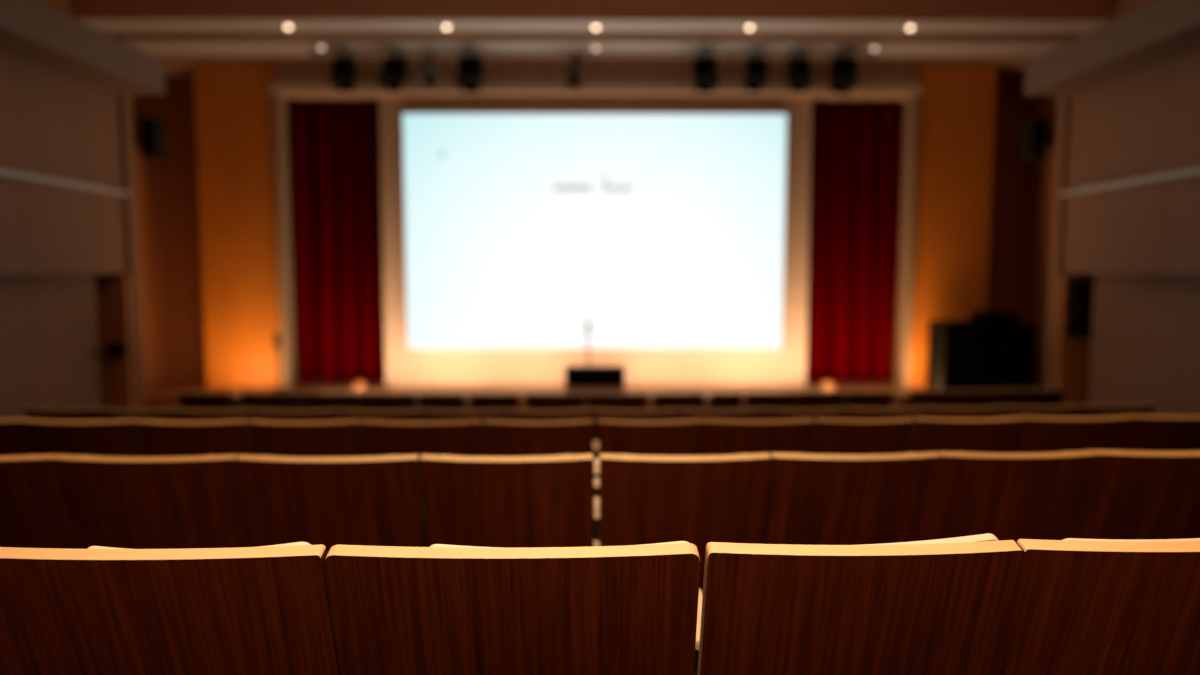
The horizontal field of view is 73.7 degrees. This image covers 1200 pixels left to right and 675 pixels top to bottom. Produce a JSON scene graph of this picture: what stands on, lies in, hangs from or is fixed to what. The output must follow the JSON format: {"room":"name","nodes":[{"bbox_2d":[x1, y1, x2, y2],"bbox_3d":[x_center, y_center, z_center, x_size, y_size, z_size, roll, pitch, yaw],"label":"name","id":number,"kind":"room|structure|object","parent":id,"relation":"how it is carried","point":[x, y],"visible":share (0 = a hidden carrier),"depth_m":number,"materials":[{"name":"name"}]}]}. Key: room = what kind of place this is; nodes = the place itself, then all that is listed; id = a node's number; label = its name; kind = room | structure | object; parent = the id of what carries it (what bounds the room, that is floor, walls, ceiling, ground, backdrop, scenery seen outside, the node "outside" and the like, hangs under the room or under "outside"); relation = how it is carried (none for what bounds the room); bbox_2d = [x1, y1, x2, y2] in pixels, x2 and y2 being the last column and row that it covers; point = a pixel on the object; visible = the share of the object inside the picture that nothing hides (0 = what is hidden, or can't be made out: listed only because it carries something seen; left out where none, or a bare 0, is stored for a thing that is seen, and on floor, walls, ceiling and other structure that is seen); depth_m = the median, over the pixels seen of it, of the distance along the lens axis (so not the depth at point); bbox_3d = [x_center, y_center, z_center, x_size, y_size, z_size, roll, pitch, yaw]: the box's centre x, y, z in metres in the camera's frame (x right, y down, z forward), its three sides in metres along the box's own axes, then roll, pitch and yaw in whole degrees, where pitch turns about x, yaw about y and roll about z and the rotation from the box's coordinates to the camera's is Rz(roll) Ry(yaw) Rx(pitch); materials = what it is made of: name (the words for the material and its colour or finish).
{"room":"auditorium","nodes":[
{"label":"auditorium","id":0,"kind":"room"},
{"bbox_2d":[0,274,101,418],"bbox_3d":[-5.583,1.037,2.683,0.640,2.485,11.630,0,5,0],"label":"wall","id":1,"kind":"structure","parent":0,"point":[49,349],"depth_m":7.67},
{"bbox_2d":[0,53,145,408],"bbox_3d":[-5.474,0.066,2.798,0.920,4.400,12.020,0,5,0],"label":"wall","id":2,"kind":"structure","parent":0,"point":[74,131],"depth_m":7.55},
{"bbox_2d":[0,169,128,194],"bbox_3d":[-4.994,-1.034,2.628,0.140,0.040,11.860,0,5,0],"label":"trim","id":3,"kind":"structure","parent":2,"relation":"attached to","point":[5,173],"depth_m":7.31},
{"bbox_2d":[0,0,164,93],"bbox_3d":[-4.768,-2.197,2.451,0.590,0.335,11.700,0,5,0],"label":"beam","id":4,"kind":"structure","parent":2,"relation":"attached to","point":[33,32],"depth_m":7.00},
{"bbox_2d":[95,275,135,408],"bbox_3d":[-5.492,0.323,8.549,0.860,1.965,0.272,0,5,0],"label":"door","id":5,"kind":"structure","parent":2,"relation":"in","point":[113,306],"depth_m":8.58,"materials":[{"name":"brown wood"}]},
{"bbox_2d":[37,0,174,387],"bbox_3d":[-6.071,-0.731,4.048,0.300,5.780,14.650,0,5,0],"label":"wall","id":6,"kind":"structure","parent":0,"point":[150,175],"depth_m":10.67,"materials":[{"name":"wood"}]},
{"bbox_2d":[135,118,165,159],"bbox_3d":[-5.790,-2.547,10.248,0.324,0.500,0.232,0,5,0],"label":"wall speaker","id":7,"kind":"object","parent":6,"relation":"attached to","point":[152,138],"visible":1,"depth_m":10.15,"materials":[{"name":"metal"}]},
{"bbox_2d":[140,119,155,155],"bbox_3d":[-5.727,-2.538,10.138,0.170,0.460,0.011,0,5,0],"label":"grille","id":8,"kind":"object","parent":7,"relation":"attached to","point":[148,126],"depth_m":10.13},
{"bbox_2d":[162,77,205,379],"bbox_3d":[-5.705,-1.113,11.168,1.102,4.950,0.200,0,5,0],"label":"wall","id":9,"kind":"structure","parent":0,"point":[178,100],"depth_m":11.04,"materials":[{"name":"wood"}]},
{"bbox_2d":[193,62,299,386],"bbox_3d":[-4.658,-1.088,10.924,1.032,4.940,1.100,0,5,0],"label":"wall","id":10,"kind":"structure","parent":0,"point":[234,104],"depth_m":10.34,"materials":[{"name":"brown wood"}]},
{"bbox_2d":[272,93,295,386],"bbox_3d":[-4.132,-1.264,10.468,0.075,3.828,0.285,0,5,0],"label":"column","id":11,"kind":"structure","parent":10,"relation":"attached to","point":[280,130],"depth_m":10.39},
{"bbox_2d":[426,485,695,674],"bbox_3d":[-0.021,1.492,4.340,12.400,1.300,14.800,0,5,0],"label":"floor","id":12,"kind":"structure","parent":0,"point":[593,485],"depth_m":5.28,"materials":[{"name":"red carpet"}]},
{"bbox_2d":[0,418,32,455],"bbox_3d":[-2.921,0.796,3.894,0.520,0.870,0.430,0,5,1],"label":"seat","id":13,"kind":"object","parent":12,"relation":"on","point":[14,441],"visible":0.19,"depth_m":3.71,"materials":[{"name":"brown wood"}]},
{"bbox_2d":[0,454,78,548],"bbox_3d":[-1.942,0.781,2.670,0.526,0.870,0.430,0,5,1],"label":"seat","id":14,"kind":"object","parent":12,"relation":"on","point":[34,513],"visible":0.43,"depth_m":2.50,"materials":[{"name":"brown wood"}]},
{"bbox_2d":[24,407,101,420],"bbox_3d":[-3.303,0.853,5.110,0.469,0.870,0.430,0,5,2],"label":"seat","id":15,"kind":"object","parent":12,"relation":"on","point":[79,414],"visible":0.12,"depth_m":4.89,"materials":[{"name":"brown wood"}]},
{"bbox_2d":[23,419,143,456],"bbox_3d":[-2.393,0.797,3.877,0.520,0.870,0.430,0,5,1],"label":"seat","id":16,"kind":"object","parent":12,"relation":"on","point":[104,438],"visible":0.33,"depth_m":3.67,"materials":[{"name":"brown wood"}]},
{"bbox_2d":[100,408,178,420],"bbox_3d":[-2.823,0.854,5.090,0.469,0.870,0.430,0,5,1],"label":"seat","id":17,"kind":"object","parent":12,"relation":"on","point":[170,414],"visible":0.17,"depth_m":4.87,"materials":[{"name":"brown wood"}]},
{"bbox_2d":[53,454,251,548],"bbox_3d":[-1.398,0.782,2.663,0.554,0.870,0.430,0,5,0],"label":"seat","id":18,"kind":"object","parent":12,"relation":"on","point":[187,502],"visible":0.53,"depth_m":2.48,"materials":[{"name":"brown wood"}]},
{"bbox_2d":[0,542,340,674],"bbox_3d":[-0.727,0.744,1.464,0.587,0.872,0.430,0,5,0],"label":"seat","id":19,"kind":"object","parent":12,"relation":"on","point":[93,610],"visible":0.92,"depth_m":1.26,"materials":[{"name":"brown wood"}]},
{"bbox_2d":[136,419,253,456],"bbox_3d":[-1.873,0.798,3.865,0.506,0.870,0.430,0,5,1],"label":"seat","id":20,"kind":"object","parent":12,"relation":"on","point":[158,438],"visible":0.16,"depth_m":3.66,"materials":[{"name":"brown wood"}]},
{"bbox_2d":[178,391,241,409],"bbox_3d":[-3.606,0.913,7.518,0.486,0.870,0.430,0,5,2],"label":"seat","id":21,"kind":"object","parent":12,"relation":"on","point":[188,400],"visible":0.27,"depth_m":7.31,"materials":[{"name":"brown wood"}]},
{"bbox_2d":[177,408,257,420],"bbox_3d":[-2.337,0.856,5.074,0.482,0.870,0.430,0,5,1],"label":"seat","id":22,"kind":"object","parent":12,"relation":"on","point":[183,414],"visible":0.14,"depth_m":4.85,"materials":[{"name":"brown wood"}]},
{"bbox_2d":[240,392,300,409],"bbox_3d":[-3.008,0.915,7.490,0.514,0.870,0.430,0,5,2],"label":"seat","id":23,"kind":"object","parent":12,"relation":"on","point":[250,400],"visible":0.27,"depth_m":7.28,"materials":[{"name":"brown wood"}]},
{"bbox_2d":[257,409,340,420],"bbox_3d":[-1.839,0.856,5.063,0.494,0.870,0.430,0,5,1],"label":"seat","id":24,"kind":"object","parent":12,"relation":"on","point":[263,414],"visible":0.12,"depth_m":4.84,"materials":[{"name":"brown wood"}]},
{"bbox_2d":[249,419,364,456],"bbox_3d":[-1.355,0.799,3.858,0.506,0.870,0.430,0,5,0],"label":"seat","id":25,"kind":"object","parent":12,"relation":"on","point":[343,438],"visible":0.32,"depth_m":3.65,"materials":[{"name":"brown wood"}]},
{"bbox_2d":[298,392,358,410],"bbox_3d":[-2.473,0.917,7.471,0.523,0.870,0.430,0,5,1],"label":"seat","id":26,"kind":"object","parent":12,"relation":"on","point":[307,400],"visible":0.23,"depth_m":7.26,"materials":[{"name":"brown wood"}]},
{"bbox_2d":[235,455,427,552],"bbox_3d":[-0.838,0.782,2.661,0.557,0.870,0.430,0,5,0],"label":"seat","id":27,"kind":"object","parent":12,"relation":"on","point":[329,502],"visible":0.53,"depth_m":2.48,"materials":[{"name":"brown wood"}]},
{"bbox_2d":[339,409,426,533],"bbox_3d":[-1.335,0.857,5.057,0.494,0.870,0.430,0,5,0],"label":"seat","id":28,"kind":"object","parent":12,"relation":"on","point":[412,415],"visible":0.12,"depth_m":4.83,"materials":[{"name":"brown wood"}]},
{"bbox_2d":[357,392,417,409],"bbox_3d":[-1.934,0.918,7.458,0.523,0.870,0.430,0,5,1],"label":"seat","id":29,"kind":"object","parent":12,"relation":"on","point":[366,401],"visible":0.23,"depth_m":7.25,"materials":[{"name":"brown wood"}]},
{"bbox_2d":[361,420,483,522],"bbox_3d":[-0.819,0.799,3.857,0.551,0.870,0.430,0,5,0],"label":"seat","id":30,"kind":"object","parent":12,"relation":"on","point":[464,437],"visible":0.27,"depth_m":3.65,"materials":[{"name":"brown wood"}]},
{"bbox_2d":[419,393,465,418],"bbox_3d":[-1.436,0.919,7.451,0.406,0.870,0.430,0,5,0],"label":"seat","id":31,"kind":"object","parent":12,"relation":"on","point":[437,401],"visible":0.23,"depth_m":7.24,"materials":[{"name":"brown wood"}]},
{"bbox_2d":[423,409,504,456],"bbox_3d":[-0.831,0.857,5.056,0.494,0.870,0.430,0,5,0],"label":"seat","id":32,"kind":"object","parent":12,"relation":"on","point":[428,414],"visible":0.09,"depth_m":4.83,"materials":[{"name":"brown wood"}]},
{"bbox_2d":[470,393,518,420],"bbox_3d":[-0.955,0.919,7.449,0.432,0.870,0.430,0,5,0],"label":"seat","id":33,"kind":"object","parent":12,"relation":"on","point":[479,401],"visible":0.26,"depth_m":7.24,"materials":[{"name":"brown wood"}]},
{"bbox_2d":[420,454,592,547],"bbox_3d":[-0.288,0.782,2.665,0.529,0.870,0.430,0,5,-1],"label":"seat","id":34,"kind":"object","parent":12,"relation":"on","point":[538,501],"visible":0.59,"depth_m":2.48,"materials":[{"name":"brown wood"}]},
{"bbox_2d":[324,541,700,674],"bbox_3d":[-0.138,0.745,1.470,0.586,0.870,0.430,0,5,-1],"label":"seat","id":35,"kind":"object","parent":12,"relation":"on","point":[436,609],"visible":1,"depth_m":1.26,"materials":[{"name":"brown wood"}]},
{"bbox_2d":[484,419,592,456],"bbox_3d":[-0.282,0.799,3.861,0.497,0.870,0.430,0,5,-1],"label":"seat","id":36,"kind":"object","parent":12,"relation":"on","point":[503,438],"visible":0.26,"depth_m":3.66,"materials":[{"name":"brown wood"}]},
{"bbox_2d":[506,409,590,420],"bbox_3d":[-0.315,0.857,5.060,0.518,0.870,0.430,0,5,-1],"label":"seat","id":37,"kind":"object","parent":12,"relation":"on","point":[511,414],"visible":0.14,"depth_m":4.83,"materials":[{"name":"brown wood"}]},
{"bbox_2d":[526,393,585,409],"bbox_3d":[-0.398,0.919,7.452,0.541,0.870,0.430,0,5,-1],"label":"seat","id":38,"kind":"object","parent":12,"relation":"on","point":[535,401],"visible":0.3,"depth_m":7.24,"materials":[{"name":"brown wood"}]},
{"bbox_2d":[594,459,599,545],"bbox_3d":[-0.009,0.808,2.625,0.019,0.824,0.028,0,5,0],"label":"post","id":39,"kind":"object","parent":12,"relation":"on","point":[596,461],"visible":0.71,"depth_m":2.59,"materials":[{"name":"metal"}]},
{"bbox_2d":[588,392,647,484],"bbox_3d":[0.159,0.918,7.462,0.541,0.870,0.430,0,5,-1],"label":"seat","id":40,"kind":"object","parent":12,"relation":"on","point":[614,401],"visible":0.3,"depth_m":7.25,"materials":[{"name":"brown wood"}]},
{"bbox_2d":[593,408,676,481],"bbox_3d":[0.210,0.856,5.069,0.512,0.870,0.430,0,5,-1],"label":"seat","id":41,"kind":"object","parent":12,"relation":"on","point":[605,414],"visible":0.15,"depth_m":4.85,"materials":[{"name":"brown wood"}]},
{"bbox_2d":[598,419,701,476],"bbox_3d":[0.227,0.798,3.871,0.479,0.870,0.430,0,5,-1],"label":"seat","id":42,"kind":"object","parent":12,"relation":"on","point":[615,437],"visible":0.23,"depth_m":3.67,"materials":[{"name":"brown wood"}]},
{"bbox_2d":[654,392,703,419],"bbox_3d":[0.716,0.916,7.478,0.450,0.870,0.430,0,5,-1],"label":"seat","id":43,"kind":"object","parent":12,"relation":"on","point":[662,400],"visible":0.28,"depth_m":7.26,"materials":[{"name":"brown wood"}]},
{"bbox_2d":[599,453,770,592],"bbox_3d":[0.261,0.781,2.676,0.529,0.870,0.430,0,5,-1],"label":"seat","id":44,"kind":"object","parent":12,"relation":"on","point":[699,501],"visible":0.46,"depth_m":2.49,"materials":[{"name":"brown wood"}]},
{"bbox_2d":[678,408,760,419],"bbox_3d":[0.729,0.855,5.084,0.505,0.870,0.430,0,5,-1],"label":"seat","id":45,"kind":"object","parent":12,"relation":"on","point":[753,413],"visible":0.12,"depth_m":4.86,"materials":[{"name":"brown wood"}]},
{"bbox_2d":[708,392,741,408],"bbox_3d":[1.142,0.915,7.494,0.279,0.870,0.430,0,5,-2],"label":"seat","id":46,"kind":"object","parent":12,"relation":"on","point":[718,400],"visible":0.27,"depth_m":7.28,"materials":[{"name":"brown wood"}]},
{"bbox_2d":[700,418,813,455],"bbox_3d":[0.727,0.797,3.885,0.515,0.870,0.430,0,5,-1],"label":"seat","id":47,"kind":"object","parent":12,"relation":"on","point":[719,437],"visible":0.3,"depth_m":3.68,"materials":[{"name":"brown wood"}]},
{"bbox_2d":[744,391,795,418],"bbox_3d":[1.560,0.913,7.514,0.450,0.870,0.430,0,5,-2],"label":"seat","id":48,"kind":"object","parent":12,"relation":"on","point":[782,400],"visible":0.27,"depth_m":7.30,"materials":[{"name":"brown wood"}]},
{"bbox_2d":[760,407,843,429],"bbox_3d":[1.242,0.853,5.104,0.500,0.870,0.430,0,5,-2],"label":"seat","id":49,"kind":"object","parent":12,"relation":"on","point":[767,413],"visible":0.12,"depth_m":4.88,"materials":[{"name":"brown wood"}]},
{"bbox_2d":[795,391,845,408],"bbox_3d":[2.022,0.911,7.539,0.442,0.870,0.430,0,5,-2],"label":"seat","id":50,"kind":"object","parent":12,"relation":"on","point":[805,399],"visible":0.25,"depth_m":7.33,"materials":[{"name":"brown wood"}]},
{"bbox_2d":[763,452,939,544],"bbox_3d":[0.791,0.780,2.692,0.523,0.870,0.430,0,5,-1],"label":"seat","id":51,"kind":"object","parent":12,"relation":"on","point":[813,499],"visible":0.49,"depth_m":2.51,"materials":[{"name":"brown wood"}]},
{"bbox_2d":[695,533,1023,674],"bbox_3d":[0.414,0.740,1.482,0.498,0.876,0.430,0,5,-1],"label":"seat","id":52,"kind":"object","parent":12,"relation":"on","point":[937,606],"visible":0.96,"depth_m":1.28,"materials":[{"name":"brown wood"}]},
{"bbox_2d":[810,417,913,454],"bbox_3d":[1.225,0.795,3.904,0.456,0.870,0.430,0,5,-2],"label":"seat","id":53,"kind":"object","parent":12,"relation":"on","point":[830,436],"visible":0.3,"depth_m":3.70,"materials":[{"name":"brown wood"}]},
{"bbox_2d":[844,390,893,407],"bbox_3d":[2.476,0.909,7.569,0.432,0.870,0.430,0,5,-3],"label":"seat","id":54,"kind":"object","parent":12,"relation":"on","point":[855,399],"visible":0.22,"depth_m":7.36,"materials":[{"name":"brown wood"}]},
{"bbox_2d":[842,407,923,419],"bbox_3d":[1.749,0.851,5.130,0.494,0.870,0.430,0,5,-2],"label":"seat","id":55,"kind":"object","parent":12,"relation":"on","point":[849,412],"visible":0.09,"depth_m":4.90,"materials":[{"name":"brown wood"}]},
{"bbox_2d":[902,390,963,407],"bbox_3d":[3.113,0.905,7.617,0.486,0.870,0.430,0,5,-3],"label":"seat","id":56,"kind":"object","parent":12,"relation":"on","point":[918,398],"visible":0.27,"depth_m":7.41,"materials":[{"name":"brown wood"}]},
{"bbox_2d":[923,406,1001,418],"bbox_3d":[2.250,0.848,5.159,0.488,0.870,0.430,0,5,-3],"label":"seat","id":57,"kind":"object","parent":12,"relation":"on","point":[990,411],"visible":0.16,"depth_m":4.93,"materials":[{"name":"brown wood"}]},
{"bbox_2d":[909,416,1024,452],"bbox_3d":[1.722,0.793,3.929,0.515,0.870,0.430,0,5,-2],"label":"seat","id":58,"kind":"object","parent":12,"relation":"on","point":[983,435],"visible":0.27,"depth_m":3.72,"materials":[{"name":"brown wood"}]},
{"bbox_2d":[960,389,1014,406],"bbox_3d":[3.616,0.901,7.661,0.487,0.870,0.430,0,5,-4],"label":"seat","id":59,"kind":"object","parent":12,"relation":"on","point":[994,397],"visible":0.2,"depth_m":7.45,"materials":[{"name":"brown wood"}]},
{"bbox_2d":[925,450,1095,541],"bbox_3d":[1.304,0.778,2.712,0.493,0.870,0.430,0,5,-2],"label":"seat","id":60,"kind":"object","parent":12,"relation":"on","point":[1006,496],"visible":0.48,"depth_m":2.52,"materials":[{"name":"brown wood"}]},
{"bbox_2d":[1012,388,1064,405],"bbox_3d":[4.114,0.897,7.709,0.478,0.870,0.430,0,5,-4],"label":"seat","id":61,"kind":"object","parent":12,"relation":"on","point":[1022,397],"visible":0.22,"depth_m":7.50,"materials":[{"name":"brown wood"}]},
{"bbox_2d":[1000,405,1078,417],"bbox_3d":[2.747,0.845,5.194,0.488,0.870,0.430,0,5,-3],"label":"seat","id":62,"kind":"object","parent":12,"relation":"on","point":[1067,410],"visible":0.14,"depth_m":4.97,"materials":[{"name":"brown wood"}]},
{"bbox_2d":[1017,415,1130,452],"bbox_3d":[2.243,0.790,3.959,0.511,0.870,0.430,0,5,-3],"label":"seat","id":63,"kind":"object","parent":12,"relation":"on","point":[1039,434],"visible":0.27,"depth_m":3.75,"materials":[{"name":"brown wood"}]},
{"bbox_2d":[994,538,1199,674],"bbox_3d":[0.915,0.739,1.498,0.498,0.876,0.430,0,5,-2],"label":"seat","id":64,"kind":"object","parent":12,"relation":"on","point":[1079,606],"visible":0.7,"depth_m":1.29,"materials":[{"name":"brown wood"}]},
{"bbox_2d":[1077,404,1153,416],"bbox_3d":[3.245,0.842,5.234,0.488,0.870,0.430,0,5,-3],"label":"seat","id":65,"kind":"object","parent":12,"relation":"on","point":[1142,409],"visible":0.13,"depth_m":5.01,"materials":[{"name":"brown wood"}]},
{"bbox_2d":[1074,450,1199,538],"bbox_3d":[1.817,0.776,2.738,0.523,0.870,0.430,0,5,-2],"label":"seat","id":66,"kind":"object","parent":12,"relation":"on","point":[1130,494],"visible":0.42,"depth_m":2.55,"materials":[{"name":"brown wood"}]},
{"bbox_2d":[1122,415,1199,451],"bbox_3d":[2.761,0.787,3.995,0.511,0.870,0.430,0,5,-3],"label":"seat","id":67,"kind":"object","parent":12,"relation":"on","point":[1145,432],"visible":0.14,"depth_m":3.79,"materials":[{"name":"brown wood"}]},
{"bbox_2d":[151,55,1035,77],"bbox_3d":[-0.056,-4.024,10.876,12.400,0.960,1.450,0,5,0],"label":"ceiling","id":68,"kind":"structure","parent":0,"point":[174,65],"depth_m":10.19,"materials":[{"name":"white paint"}]},
{"bbox_2d":[72,0,1115,33],"bbox_3d":[-0.048,-3.992,9.273,12.400,0.756,0.498,0,5,0],"label":"ceiling","id":69,"kind":"structure","parent":0,"point":[261,16],"depth_m":9.06,"materials":[{"name":"white paint"}]},
{"bbox_2d":[104,32,1083,56],"bbox_3d":[-0.051,-3.987,9.837,12.400,0.861,0.627,0,5,0],"label":"ceiling","id":70,"kind":"structure","parent":0,"point":[151,43],"depth_m":9.67,"materials":[{"name":"white paint"}]},
{"bbox_2d":[310,52,878,61],"bbox_3d":[-0.064,-3.515,10.029,7.005,0.036,0.373,0,5,0],"label":"bar","id":71,"kind":"object","parent":70,"relation":"hanging from","point":[317,54],"visible":0.91,"depth_m":9.85,"materials":[{"name":"grey metal"}]},
{"bbox_2d":[329,54,357,91],"bbox_3d":[-3.141,-3.251,9.814,0.298,0.456,0.395,0,5,0],"label":"stage light","id":72,"kind":"object","parent":71,"relation":"hanging from","point":[344,70],"visible":1,"depth_m":9.77,"materials":[{"name":"black paint"}]},
{"bbox_2d":[377,54,407,92],"bbox_3d":[-2.542,-3.248,9.816,0.326,0.461,0.398,0,5,0],"label":"stage light","id":73,"kind":"object","parent":71,"relation":"hanging from","point":[395,71],"visible":1,"depth_m":9.78,"materials":[{"name":"black paint"}]},
{"bbox_2d":[418,54,437,87],"bbox_3d":[-2.099,-3.281,9.836,0.221,0.399,0.326,0,5,0],"label":"stage light","id":74,"kind":"object","parent":71,"relation":"hanging from","point":[428,75],"visible":1,"depth_m":9.83,"materials":[{"name":"grey metal"}]},
{"bbox_2d":[454,54,482,92],"bbox_3d":[-1.603,-3.246,9.821,0.316,0.467,0.414,0,5,0],"label":"stage light","id":75,"kind":"object","parent":71,"relation":"hanging from","point":[470,74],"visible":1,"depth_m":9.77,"materials":[{"name":"black paint"}]},
{"bbox_2d":[563,55,584,88],"bbox_3d":[-0.318,-3.276,9.843,0.255,0.409,0.336,0,5,0],"label":"stage light","id":76,"kind":"object","parent":71,"relation":"hanging from","point":[573,76],"visible":1,"depth_m":9.84,"materials":[{"name":"black metal"}]},
{"bbox_2d":[693,55,718,92],"bbox_3d":[1.294,-3.251,9.837,0.300,0.459,0.406,0,5,0],"label":"stage light","id":77,"kind":"object","parent":71,"relation":"hanging from","point":[704,67],"visible":1,"depth_m":9.79,"materials":[{"name":"black paint"}]},
{"bbox_2d":[742,55,767,91],"bbox_3d":[1.915,-3.255,9.839,0.315,0.452,0.381,0,5,0],"label":"stage light","id":78,"kind":"object","parent":71,"relation":"hanging from","point":[756,69],"visible":1,"depth_m":9.80,"materials":[{"name":"black paint"}]},
{"bbox_2d":[786,55,813,91],"bbox_3d":[2.450,-3.256,9.843,0.289,0.450,0.387,0,5,0],"label":"stage light","id":79,"kind":"object","parent":71,"relation":"hanging from","point":[798,70],"visible":1,"depth_m":9.80,"materials":[{"name":"black paint"}]},
{"bbox_2d":[828,55,857,94],"bbox_3d":[2.989,-3.240,9.842,0.354,0.481,0.431,0,5,0],"label":"stage light","id":80,"kind":"object","parent":71,"relation":"hanging from","point":[843,70],"visible":1,"depth_m":9.80,"materials":[{"name":"black paint"}]},
{"bbox_2d":[145,380,1043,409],"bbox_3d":[-0.053,0.791,10.779,11.780,0.320,2.150,0,5,0],"label":"stage","id":81,"kind":"structure","parent":0,"point":[164,395],"depth_m":10.39,"materials":[{"name":"wood"}]},
{"bbox_2d":[565,366,624,396],"bbox_3d":[-0.061,0.534,9.822,0.731,0.352,0.243,0,5,0],"label":"floor monitor","id":82,"kind":"object","parent":81,"relation":"on","point":[578,379],"visible":0.8,"depth_m":9.70,"materials":[{"name":"black paint"}]},
{"bbox_2d":[568,370,621,384],"bbox_3d":[-0.060,0.484,9.700,0.661,0.182,0.008,0,5,0],"label":"grille","id":83,"kind":"object","parent":82,"relation":"attached to","point":[575,377],"depth_m":9.70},
{"bbox_2d":[927,320,986,389],"bbox_3d":[4.485,0.244,10.072,0.518,0.889,0.512,0,5,0],"label":"speaker","id":84,"kind":"object","parent":81,"relation":"on","point":[956,348],"visible":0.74,"depth_m":9.83},
{"bbox_2d":[946,327,984,387],"bbox_3d":[4.486,0.250,9.821,0.458,0.759,0.011,0,5,0],"label":"grille","id":85,"kind":"object","parent":84,"relation":"attached to","point":[965,346],"depth_m":9.82,"materials":[{"name":"fabric"}]},
{"bbox_2d":[970,310,1023,389],"bbox_3d":[4.988,0.175,10.099,0.434,1.022,0.512,0,5,0],"label":"speaker","id":86,"kind":"object","parent":81,"relation":"on","point":[1004,341],"visible":0.59,"depth_m":9.85},
{"bbox_2d":[989,327,1021,387],"bbox_3d":[4.989,0.250,9.854,0.374,0.752,0.011,0,5,0],"label":"grille","id":87,"kind":"object","parent":86,"relation":"attached to","point":[1005,343],"depth_m":9.85,"materials":[{"name":"fabric"}]},
{"bbox_3d":[5.324,0.255,10.108,0.172,0.860,0.432,0,5,0],"label":"speaker","id":88,"kind":"object","parent":81,"relation":"on","visible":0},
{"bbox_2d":[1025,329,1035,387],"bbox_3d":[5.325,0.258,9.896,0.112,0.730,0.011,0,5,0],"label":"grille","id":89,"kind":"object","parent":88,"relation":"attached to","point":[1030,334],"depth_m":9.89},
{"bbox_2d":[379,96,811,384],"bbox_3d":[-0.054,-1.171,10.664,5.616,4.608,0.250,0,5,0],"label":"wall","id":90,"kind":"structure","parent":0,"point":[787,366],"depth_m":10.61,"materials":[{"name":"beige paint"}]},
{"bbox_2d":[287,99,385,382],"bbox_3d":[-3.499,-1.282,10.737,1.284,3.778,0.252,0,5,0],"label":"stage curtain","id":91,"kind":"object","parent":90,"relation":"hanging from","point":[335,160],"visible":0.94,"depth_m":10.72,"materials":[{"name":"red fabric"}]},
{"bbox_2d":[401,112,787,350],"bbox_3d":[-0.066,-1.369,10.481,4.992,3.090,0.072,0,5,0],"label":"projection screen","id":92,"kind":"object","parent":90,"relation":"attached to","point":[658,231],"visible":1,"depth_m":10.45,"materials":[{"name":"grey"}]},
{"bbox_2d":[806,99,904,382],"bbox_3d":[3.404,-1.285,10.772,1.299,3.778,0.265,0,5,0],"label":"stage curtain","id":93,"kind":"object","parent":90,"relation":"hanging from","point":[856,145],"visible":0.93,"depth_m":10.76,"materials":[{"name":"red fabric"}]},
{"bbox_2d":[275,64,915,99],"bbox_3d":[-0.048,-3.339,10.568,8.287,0.394,0.680,0,5,0],"label":"wall header","id":94,"kind":"structure","parent":0,"point":[285,73],"depth_m":10.23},
{"bbox_2d":[269,83,921,94],"bbox_3d":[-0.046,-3.175,10.220,8.307,0.125,0.100,0,5,0],"label":"trim","id":95,"kind":"structure","parent":94,"relation":"attached to","point":[281,88],"depth_m":10.17,"materials":[{"name":"beige paint"}]},
{"bbox_2d":[890,63,996,386],"bbox_3d":[4.554,-1.092,10.970,1.018,4.940,1.100,0,5,0],"label":"wall","id":96,"kind":"structure","parent":0,"point":[957,101],"depth_m":10.36,"materials":[{"name":"brown wood"}]},
{"bbox_2d":[896,94,918,386],"bbox_3d":[4.040,-1.268,10.509,0.075,3.828,0.285,0,5,0],"label":"column","id":97,"kind":"structure","parent":96,"relation":"attached to","point":[911,119],"depth_m":10.45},
{"bbox_2d":[987,78,1026,313],"bbox_3d":[5.593,-1.118,11.224,1.102,4.950,0.200,0,5,0],"label":"wall","id":98,"kind":"structure","parent":0,"point":[1010,99],"depth_m":11.05,"materials":[{"name":"wood"}]},
{"bbox_2d":[1018,0,1153,386],"bbox_3d":[6.029,-0.736,4.108,0.300,5.780,14.650,0,5,0],"label":"wall","id":99,"kind":"structure","parent":0,"point":[1038,185],"depth_m":10.62,"materials":[{"name":"wood"}]},
{"bbox_2d":[1022,118,1053,159],"bbox_3d":[5.673,-2.552,10.305,0.350,0.500,0.232,0,5,0],"label":"wall speaker","id":100,"kind":"object","parent":99,"relation":"attached to","point":[1035,139],"visible":1,"depth_m":10.20,"materials":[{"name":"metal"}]},
{"bbox_2d":[1032,120,1046,155],"bbox_3d":[5.598,-2.542,10.195,0.170,0.460,0.011,0,5,0],"label":"grille","id":101,"kind":"object","parent":100,"relation":"attached to","point":[1039,127],"depth_m":10.19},
{"bbox_2d":[1044,50,1199,388],"bbox_3d":[5.446,0.061,2.852,0.920,4.400,12.020,0,5,0],"label":"wall","id":102,"kind":"structure","parent":0,"point":[1115,131],"depth_m":7.51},
{"bbox_2d":[1055,275,1093,405],"bbox_3d":[5.407,0.311,8.694,0.860,1.965,0.090,0,5,0],"label":"door","id":103,"kind":"structure","parent":102,"relation":"in","point":[1076,291],"depth_m":8.64,"materials":[{"name":"brown wood"}]},
{"bbox_2d":[1024,0,1199,94],"bbox_3d":[4.742,-2.201,2.498,0.590,0.335,11.700,0,5,0],"label":"beam","id":104,"kind":"structure","parent":102,"relation":"attached to","point":[1158,32],"depth_m":6.96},
{"bbox_2d":[1060,168,1199,195],"bbox_3d":[4.966,-1.038,2.677,0.140,0.040,11.860,0,5,0],"label":"trim","id":105,"kind":"structure","parent":102,"relation":"attached to","point":[1192,172],"depth_m":7.28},
{"bbox_2d":[1088,274,1199,415],"bbox_3d":[5.557,1.032,2.739,0.640,2.485,11.630,0,5,0],"label":"wall","id":106,"kind":"structure","parent":0,"point":[1145,346],"depth_m":7.63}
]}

